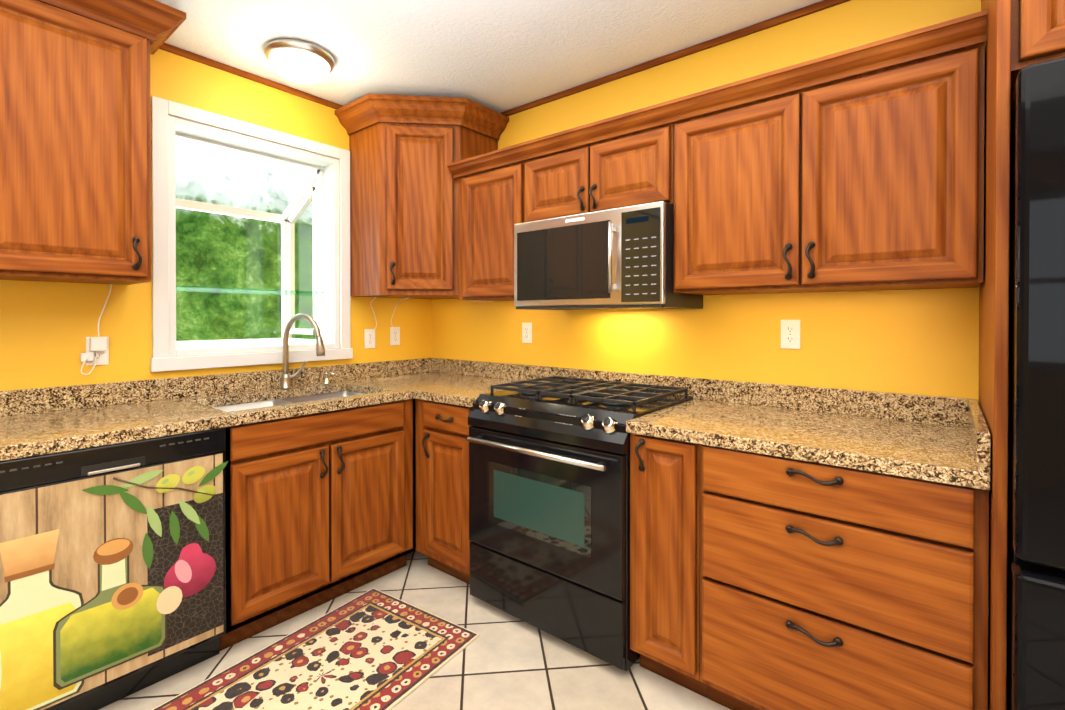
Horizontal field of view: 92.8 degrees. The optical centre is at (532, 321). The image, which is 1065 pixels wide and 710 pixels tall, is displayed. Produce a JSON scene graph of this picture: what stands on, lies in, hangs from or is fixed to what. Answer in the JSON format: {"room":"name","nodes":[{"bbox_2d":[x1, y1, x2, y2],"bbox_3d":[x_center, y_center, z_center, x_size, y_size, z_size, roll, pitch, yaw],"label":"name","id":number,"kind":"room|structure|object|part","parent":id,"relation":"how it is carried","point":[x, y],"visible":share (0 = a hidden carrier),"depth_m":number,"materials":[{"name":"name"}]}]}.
{"room":"kitchen","nodes":[
{"label":"kitchen","id":0,"kind":"room"},
{"bbox_2d":[0,49,431,443],"bbox_3d":[-2.173,0.018,1.689,0.120,2.490,4.820,0,1,39],"label":"wall","id":1,"kind":"structure","parent":0,"point":[47,329],"depth_m":2.21,"materials":[{"name":"yellow paint"}]},
{"bbox_2d":[0,0,185,284],"bbox_3d":[-1.838,-0.668,1.663,0.418,1.034,1.090,0,1,39],"label":"upper cabinet","id":2,"kind":"object","parent":1,"relation":"attached to","point":[75,151],"visible":1,"depth_m":1.76,"materials":[{"name":"brown wood"}]},
{"bbox_3d":[-1.838,-1.128,1.660,0.418,0.114,1.090,0,1,39],"label":"crown","id":3,"kind":"part","parent":2,"relation":"part of","materials":[{"name":"brown wood"}]},
{"bbox_3d":[-1.466,-0.253,1.879,0.030,0.122,0.029,0,1,39],"label":"handle","id":4,"kind":"part","parent":2,"relation":"part of","materials":[{"name":"brown metal"}]},
{"bbox_2d":[80,284,111,374],"bbox_3d":[-1.767,0.031,2.055,0.043,0.368,0.105,0,1,39],"label":"electrical outlet","id":5,"kind":"object","parent":1,"relation":"attached to","point":[97,351],"visible":1,"depth_m":2.05,"materials":[{"name":"white plastic"}]},
{"bbox_3d":[-1.778,0.121,2.071,0.006,0.116,0.072,0,1,39],"label":"plate","id":6,"kind":"part","parent":5,"relation":"part of","materials":[{"name":"white plastic"}]},
{"bbox_2d":[159,43,342,108],"bbox_3d":[-2.158,-1.210,1.591,0.014,0.028,4.700,0,1,39],"label":"trim","id":7,"kind":"structure","parent":1,"relation":"attached to","point":[223,67],"depth_m":2.49,"materials":[{"name":"brown wood"}]},
{"bbox_2d":[150,96,352,371],"bbox_3d":[-1.596,-0.384,2.767,0.648,1.200,0.961,0,1,39],"label":"garden window","id":8,"kind":"structure","parent":1,"relation":"in","point":[319,189],"depth_m":2.74,"materials":[{"name":"white plastic"}]},
{"bbox_3d":[-1.653,-0.385,2.814,0.500,1.080,0.825,0,1,39],"label":"glass","id":9,"kind":"part","parent":8,"relation":"part of","materials":[{"name":"clear glass"}]},
{"bbox_3d":[-1.653,-0.374,2.814,0.500,1.100,0.825,0,1,39],"label":"frame","id":10,"kind":"part","parent":8,"relation":"part of","materials":[{"name":"white plastic"}]},
{"bbox_2d":[179,286,321,294],"bbox_3d":[-1.611,-0.165,2.781,0.510,0.006,0.733,0,1,39],"label":"glass shelf","id":11,"kind":"object","parent":8,"relation":"attached to","point":[315,291],"depth_m":2.95,"materials":[{"name":"clear glass"}]},
{"bbox_2d":[365,329,374,347],"bbox_3d":[-0.978,0.104,3.051,0.007,0.116,0.072,0,1,39],"label":"electrical outlet","id":12,"kind":"object","parent":1,"relation":"attached to","point":[369,338],"visible":1,"depth_m":3.05,"materials":[{"name":"white plastic"}]},
{"bbox_2d":[390,327,399,345],"bbox_3d":[-0.864,0.093,3.190,0.007,0.116,0.072,0,1,39],"label":"electrical outlet","id":13,"kind":"object","parent":1,"relation":"attached to","point":[395,337],"visible":1,"depth_m":3.19,"materials":[{"name":"white plastic"}]},
{"bbox_2d":[99,550,730,709],"bbox_3d":[-0.344,1.305,0.128,4.940,0.060,4.940,0,1,39],"label":"floor","id":14,"kind":"structure","parent":0,"point":[504,661],"depth_m":1.83,"materials":[{"name":"tile"}]},
{"bbox_2d":[0,427,227,709],"bbox_3d":[-1.564,0.825,1.803,0.627,0.869,0.662,0,1,39],"label":"dishwasher","id":15,"kind":"object","parent":14,"relation":"on","point":[112,573],"visible":1,"depth_m":1.61,"materials":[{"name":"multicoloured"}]},
{"bbox_2d":[152,588,478,709],"bbox_3d":[-0.747,1.257,1.793,0.640,0.009,0.980,0,0,33],"label":"rug","id":16,"kind":"object","parent":14,"relation":"on","point":[373,649],"visible":0.98,"depth_m":1.85,"materials":[{"name":"fabric"}]},
{"bbox_2d":[219,391,415,650],"bbox_3d":[-1.084,0.822,2.400,0.668,0.873,0.870,0,1,39],"label":"base cabinet","id":17,"kind":"object","parent":14,"relation":"on","point":[320,508],"visible":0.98,"depth_m":2.14,"materials":[{"name":"brown wood"}]},
{"bbox_3d":[-1.001,0.831,2.038,0.020,0.590,0.383,0,1,39],"label":"door","id":18,"kind":"part","parent":17,"relation":"part of","materials":[{"name":"brown wood"}]},
{"bbox_3d":[-0.881,0.605,2.143,0.030,0.122,0.029,0,1,39],"label":"handle","id":19,"kind":"part","parent":17,"relation":"part of","materials":[{"name":"brown metal"}]},
{"bbox_3d":[-0.833,0.605,2.203,0.030,0.122,0.029,0,1,39],"label":"handle","id":20,"kind":"part","parent":17,"relation":"part of","materials":[{"name":"brown metal"}]},
{"bbox_3d":[-0.753,0.829,2.341,0.020,0.590,0.383,0,1,39],"label":"door","id":21,"kind":"part","parent":17,"relation":"part of","materials":[{"name":"brown wood"}]},
{"bbox_2d":[0,358,990,489],"bbox_3d":[-0.537,0.325,1.407,2.771,0.132,2.948,0,1,39],"label":"countertop","id":22,"kind":"structure","parent":17,"relation":"on","point":[941,439],"depth_m":1.87,"materials":[{"name":"stone"}]},
{"bbox_2d":[212,313,361,411],"bbox_3d":[-1.124,0.260,2.384,0.515,0.596,0.752,0,1,39],"label":"sink","id":23,"kind":"object","parent":22,"relation":"in","point":[286,376],"visible":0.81,"depth_m":2.56,"materials":[{"name":"silver metal"}]},
{"bbox_3d":[-1.214,0.472,2.212,0.416,0.173,0.364,0,1,39],"label":"bowl","id":24,"kind":"part","parent":23,"relation":"part of","materials":[{"name":"silver metal"}]},
{"bbox_3d":[-0.972,0.470,2.508,0.416,0.173,0.364,0,1,39],"label":"bowl","id":25,"kind":"part","parent":23,"relation":"part of","materials":[{"name":"silver metal"}]},
{"bbox_2d":[323,372,334,383],"bbox_3d":[-1.105,0.307,2.743,0.077,0.067,0.040,0,1,39],"label":"soap dispenser","id":26,"kind":"object","parent":23,"relation":"on","point":[326,380],"depth_m":2.74,"materials":[{"name":"silver metal"}]},
{"bbox_2d":[280,313,324,388],"bbox_3d":[-1.159,0.151,2.546,0.255,0.381,0.124,0,1,39],"label":"faucet","id":27,"kind":"object","parent":22,"relation":"on","point":[320,350],"depth_m":2.56,"materials":[{"name":"silver metal"}]},
{"bbox_2d":[416,399,472,584],"bbox_3d":[-0.248,0.820,2.644,0.420,0.873,0.668,0,1,39],"label":"base cabinet","id":28,"kind":"object","parent":14,"relation":"on","point":[443,541],"visible":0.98,"depth_m":2.40,"materials":[{"name":"brown wood"}]},
{"bbox_3d":[-0.517,0.603,2.450,0.029,0.122,0.030,0,1,39],"label":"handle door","id":29,"kind":"part","parent":28,"relation":"part of","materials":[{"name":"brown metal"}]},
{"bbox_3d":[-0.421,0.454,2.371,0.122,0.029,0.030,0,1,39],"label":"handle drawer","id":30,"kind":"part","parent":28,"relation":"part of","materials":[{"name":"brown metal"}]},
{"bbox_3d":[-0.406,0.454,2.391,0.325,0.125,0.020,0,1,39],"label":"drawer","id":31,"kind":"part","parent":28,"relation":"part of","materials":[{"name":"brown wood"}]},
{"bbox_3d":[-0.406,0.829,2.394,0.325,0.590,0.020,0,1,39],"label":"door","id":32,"kind":"part","parent":28,"relation":"part of","materials":[{"name":"brown wood"}]},
{"bbox_2d":[467,376,692,670],"bbox_3d":[0.197,0.778,2.235,0.780,0.964,0.686,0,1,39],"label":"stove","id":33,"kind":"object","parent":14,"relation":"on","point":[549,500],"visible":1,"depth_m":1.98,"materials":[{"name":"black metal"}]},
{"bbox_3d":[-0.209,0.373,2.231,0.060,0.056,0.053,0,1,39],"label":"knob","id":34,"kind":"part","parent":33,"relation":"part of","materials":[{"name":"silver metal"}]},
{"bbox_3d":[-0.140,0.374,2.174,0.060,0.056,0.053,0,1,39],"label":"knob","id":35,"kind":"part","parent":33,"relation":"part of","materials":[{"name":"silver metal"}]},
{"bbox_3d":[0.024,1.104,2.024,0.770,0.235,0.021,0,1,39],"label":"drawer","id":36,"kind":"part","parent":33,"relation":"part of","materials":[{"name":"black metal"}]},
{"bbox_3d":[0.207,0.376,1.890,0.060,0.056,0.053,0,1,39],"label":"knob","id":37,"kind":"part","parent":33,"relation":"part of","materials":[{"name":"silver metal"}]},
{"bbox_2d":[486,386,692,417],"bbox_3d":[0.246,0.347,2.292,0.780,0.031,0.530,0,1,39],"label":"cooktop","id":38,"kind":"object","parent":33,"relation":"in","point":[643,409],"depth_m":2.10,"materials":[{"name":"black metal"}]},
{"bbox_3d":[0.277,0.376,1.833,0.060,0.056,0.053,0,1,39],"label":"knob","id":39,"kind":"part","parent":33,"relation":"part of","materials":[{"name":"silver metal"}]},
{"bbox_2d":[630,433,707,697],"bbox_3d":[0.621,0.825,1.935,0.250,0.873,0.668,0,1,39],"label":"base cabinet","id":40,"kind":"object","parent":14,"relation":"on","point":[664,558],"visible":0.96,"depth_m":1.70,"materials":[{"name":"brown wood"}]},
{"bbox_3d":[0.366,0.458,1.728,0.029,0.112,0.030,0,1,39],"label":"handle","id":41,"kind":"part","parent":40,"relation":"part of","materials":[{"name":"brown metal"}]},
{"bbox_2d":[700,444,988,709],"bbox_3d":[0.987,0.827,1.635,0.692,0.873,0.670,0,1,39],"label":"drawers","id":42,"kind":"object","parent":14,"relation":"on","point":[826,587],"visible":1,"depth_m":1.37,"materials":[{"name":"brown wood"}]},
{"bbox_3d":[0.772,0.866,1.398,0.142,0.029,0.030,0,1,39],"label":"handle","id":43,"kind":"part","parent":42,"relation":"part of","materials":[{"name":"brown metal"}]},
{"bbox_3d":[0.772,0.593,1.396,0.142,0.029,0.030,0,1,39],"label":"handle","id":44,"kind":"part","parent":42,"relation":"part of","materials":[{"name":"brown metal"}]},
{"bbox_3d":[0.772,0.429,1.395,0.142,0.029,0.030,0,1,39],"label":"handle","id":45,"kind":"part","parent":42,"relation":"part of","materials":[{"name":"brown metal"}]},
{"bbox_2d":[979,0,1010,709],"bbox_3d":[1.258,0.101,1.391,0.023,2.330,0.696,0,1,39],"label":"panel","id":46,"kind":"object","parent":14,"relation":"on","point":[993,341],"visible":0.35,"depth_m":1.13,"materials":[{"name":"brown wood"}]},
{"bbox_2d":[1006,57,1064,709],"bbox_3d":[1.564,0.373,0.998,0.942,1.790,0.830,0,1,39],"label":"fridge","id":47,"kind":"object","parent":14,"relation":"on","point":[1036,560],"visible":0.88,"depth_m":1.02,"materials":[{"name":"black metal"}]},
{"bbox_2d":[1010,560,1064,709],"bbox_3d":[1.382,0.863,0.779,0.942,0.695,0.095,0,1,39],"label":"freezer","id":48,"kind":"object","parent":47,"relation":"in","point":[1037,639],"depth_m":1.02,"materials":[{"name":"black metal"}]},
{"bbox_2d":[156,0,822,112],"bbox_3d":[-0.344,-1.245,0.110,4.940,0.060,4.940,0,1,39],"label":"ceiling","id":49,"kind":"structure","parent":0,"point":[499,56],"depth_m":2.20,"materials":[{"name":"white paint"}]},
{"bbox_2d":[264,38,334,83],"bbox_3d":[-1.075,-1.175,2.347,0.300,0.111,0.300,0,1,39],"label":"ceiling light","id":50,"kind":"object","parent":49,"relation":"attached to","point":[299,61],"visible":1,"depth_m":2.27,"materials":[{"name":"white glass"}]},
{"bbox_2d":[432,0,980,402],"bbox_3d":[1.180,0.016,1.986,4.700,2.490,0.120,0,1,39],"label":"wall","id":51,"kind":"structure","parent":0,"point":[919,341],"depth_m":2.11,"materials":[{"name":"yellow paint"}]},
{"bbox_2d":[335,94,508,298],"bbox_3d":[-0.628,-0.670,2.923,0.700,1.049,0.700,0,1,39],"label":"upper cabinet","id":52,"kind":"object","parent":51,"relation":"attached to","point":[404,150],"visible":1,"depth_m":2.76,"materials":[{"name":"brown wood"}]},
{"bbox_3d":[-0.751,-0.259,2.728,0.036,0.122,0.035,0,1,39],"label":"handle","id":53,"kind":"part","parent":52,"relation":"part of","materials":[{"name":"brown metal"}]},
{"bbox_3d":[-0.613,-0.617,2.766,0.263,0.885,0.263,0,1,39],"label":"door","id":54,"kind":"part","parent":52,"relation":"part of","materials":[{"name":"brown wood"}]},
{"bbox_3d":[-0.628,-1.137,2.919,0.700,0.114,0.700,0,1,39],"label":"crown","id":55,"kind":"part","parent":52,"relation":"part of","materials":[{"name":"brown wood"}]},
{"bbox_2d":[371,297,492,331],"bbox_3d":[-0.597,-0.040,3.028,0.612,0.211,0.492,0,1,39],"label":"wire","id":56,"kind":"object","parent":52,"relation":"hanging from","point":[395,308],"visible":0.96,"depth_m":3.11,"materials":[{"name":"white plastic"}]},
{"bbox_2d":[458,160,524,300],"bbox_3d":[-0.124,-0.461,2.740,0.477,0.685,0.348,0,1,39],"label":"upper cabinet","id":57,"kind":"object","parent":51,"relation":"attached to","point":[491,207],"visible":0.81,"depth_m":2.60,"materials":[{"name":"brown wood"}]},
{"bbox_2d":[522,323,531,342],"bbox_3d":[-0.032,0.065,2.891,0.072,0.116,0.007,0,1,39],"label":"electrical outlet","id":58,"kind":"object","parent":51,"relation":"attached to","point":[526,332],"visible":1,"depth_m":2.89,"materials":[{"name":"white plastic"}]},
{"bbox_2d":[525,122,673,221],"bbox_3d":[0.346,-0.634,2.336,0.758,0.335,0.378,0,1,39],"label":"upper cabinet","id":59,"kind":"object","parent":51,"relation":"attached to","point":[632,169],"visible":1,"depth_m":2.17,"materials":[{"name":"brown wood"}]},
{"bbox_3d":[0.108,-0.622,2.338,0.364,0.289,0.020,0,1,39],"label":"door","id":60,"kind":"part","parent":59,"relation":"part of","materials":[{"name":"brown wood"}]},
{"bbox_3d":[0.211,-0.540,2.222,0.029,0.107,0.030,0,1,39],"label":"handle","id":61,"kind":"part","parent":59,"relation":"part of","materials":[{"name":"brown metal"}]},
{"bbox_3d":[0.261,-0.540,2.182,0.029,0.107,0.030,0,1,39],"label":"handle","id":62,"kind":"part","parent":59,"relation":"part of","materials":[{"name":"brown metal"}]},
{"bbox_2d":[514,201,702,309],"bbox_3d":[0.321,-0.259,2.308,0.756,0.404,0.457,0,1,39],"label":"microwave","id":63,"kind":"object","parent":59,"relation":"attached to","point":[621,258],"visible":1,"depth_m":2.11,"materials":[{"name":"silver metal"}]},
{"bbox_3d":[0.311,-0.257,2.032,0.017,0.284,0.018,0,1,39],"label":"handle","id":64,"kind":"part","parent":63,"relation":"part of","materials":[{"name":"silver metal"}]},
{"bbox_3d":[0.396,-0.620,2.103,0.364,0.289,0.020,0,1,39],"label":"door","id":65,"kind":"part","parent":59,"relation":"part of","materials":[{"name":"brown wood"}]},
{"bbox_2d":[501,0,849,115],"bbox_3d":[1.142,-1.212,1.919,4.684,0.028,0.014,0,1,39],"label":"trim","id":66,"kind":"structure","parent":51,"relation":"attached to","point":[783,18],"depth_m":2.27,"materials":[{"name":"brown wood"}]},
{"bbox_2d":[781,320,799,348],"bbox_3d":[1.030,0.051,2.025,0.072,0.116,0.007,0,1,39],"label":"electrical outlet","id":67,"kind":"object","parent":51,"relation":"attached to","point":[790,334],"visible":1,"depth_m":2.02,"materials":[{"name":"white plastic"}]},
{"bbox_2d":[673,42,984,294],"bbox_3d":[0.994,-0.455,1.808,0.911,0.685,0.378,0,1,39],"label":"upper cabinet","id":68,"kind":"object","parent":51,"relation":"attached to","point":[871,181],"visible":1,"depth_m":1.62,"materials":[{"name":"brown wood"}]},
{"bbox_2d":[447,9,987,177],"bbox_3d":[0.394,-0.806,2.056,2.162,0.065,0.052,0,1,39],"label":"crown molding","id":69,"kind":"structure","parent":68,"relation":"attached to","point":[951,35],"depth_m":1.73,"materials":[{"name":"brown wood"}]},
{"bbox_3d":[0.726,-0.443,1.835,0.436,0.639,0.020,0,1,39],"label":"door","id":70,"kind":"part","parent":68,"relation":"part of","materials":[{"name":"brown wood"}]},
{"bbox_3d":[0.856,-0.202,1.698,0.029,0.122,0.030,0,1,39],"label":"handle","id":71,"kind":"part","parent":68,"relation":"part of","materials":[{"name":"brown metal"}]},
{"bbox_3d":[0.909,-0.201,1.655,0.029,0.122,0.030,0,1,39],"label":"handle","id":72,"kind":"part","parent":68,"relation":"part of","materials":[{"name":"brown metal"}]},
{"bbox_3d":[1.072,-0.441,1.553,0.440,0.639,0.020,0,1,39],"label":"door","id":73,"kind":"part","parent":68,"relation":"part of","materials":[{"name":"brown wood"}]},
{"bbox_2d":[1010,0,1064,104],"bbox_3d":[1.634,0.086,1.048,1.039,2.365,0.753,0,1,39],"label":"upper cabinet","id":74,"kind":"object","parent":51,"relation":"attached to","point":[1037,31],"visible":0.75,"depth_m":1.10,"materials":[{"name":"brown wood"}]},
{"bbox_3d":[1.262,-0.796,0.970,0.475,0.440,0.020,0,1,39],"label":"cab door","id":75,"kind":"part","parent":74,"relation":"part of","materials":[{"name":"brown wood"}]},
{"label":"outside","id":76,"kind":"structure","parent":0,"visible":0},
{"bbox_2d":[175,138,315,340],"bbox_3d":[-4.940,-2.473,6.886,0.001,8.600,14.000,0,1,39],"label":"window glass","id":77,"kind":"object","parent":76,"point":[231,224],"depth_m":7.53,"materials":[{"name":"clear glass"}]}
]}

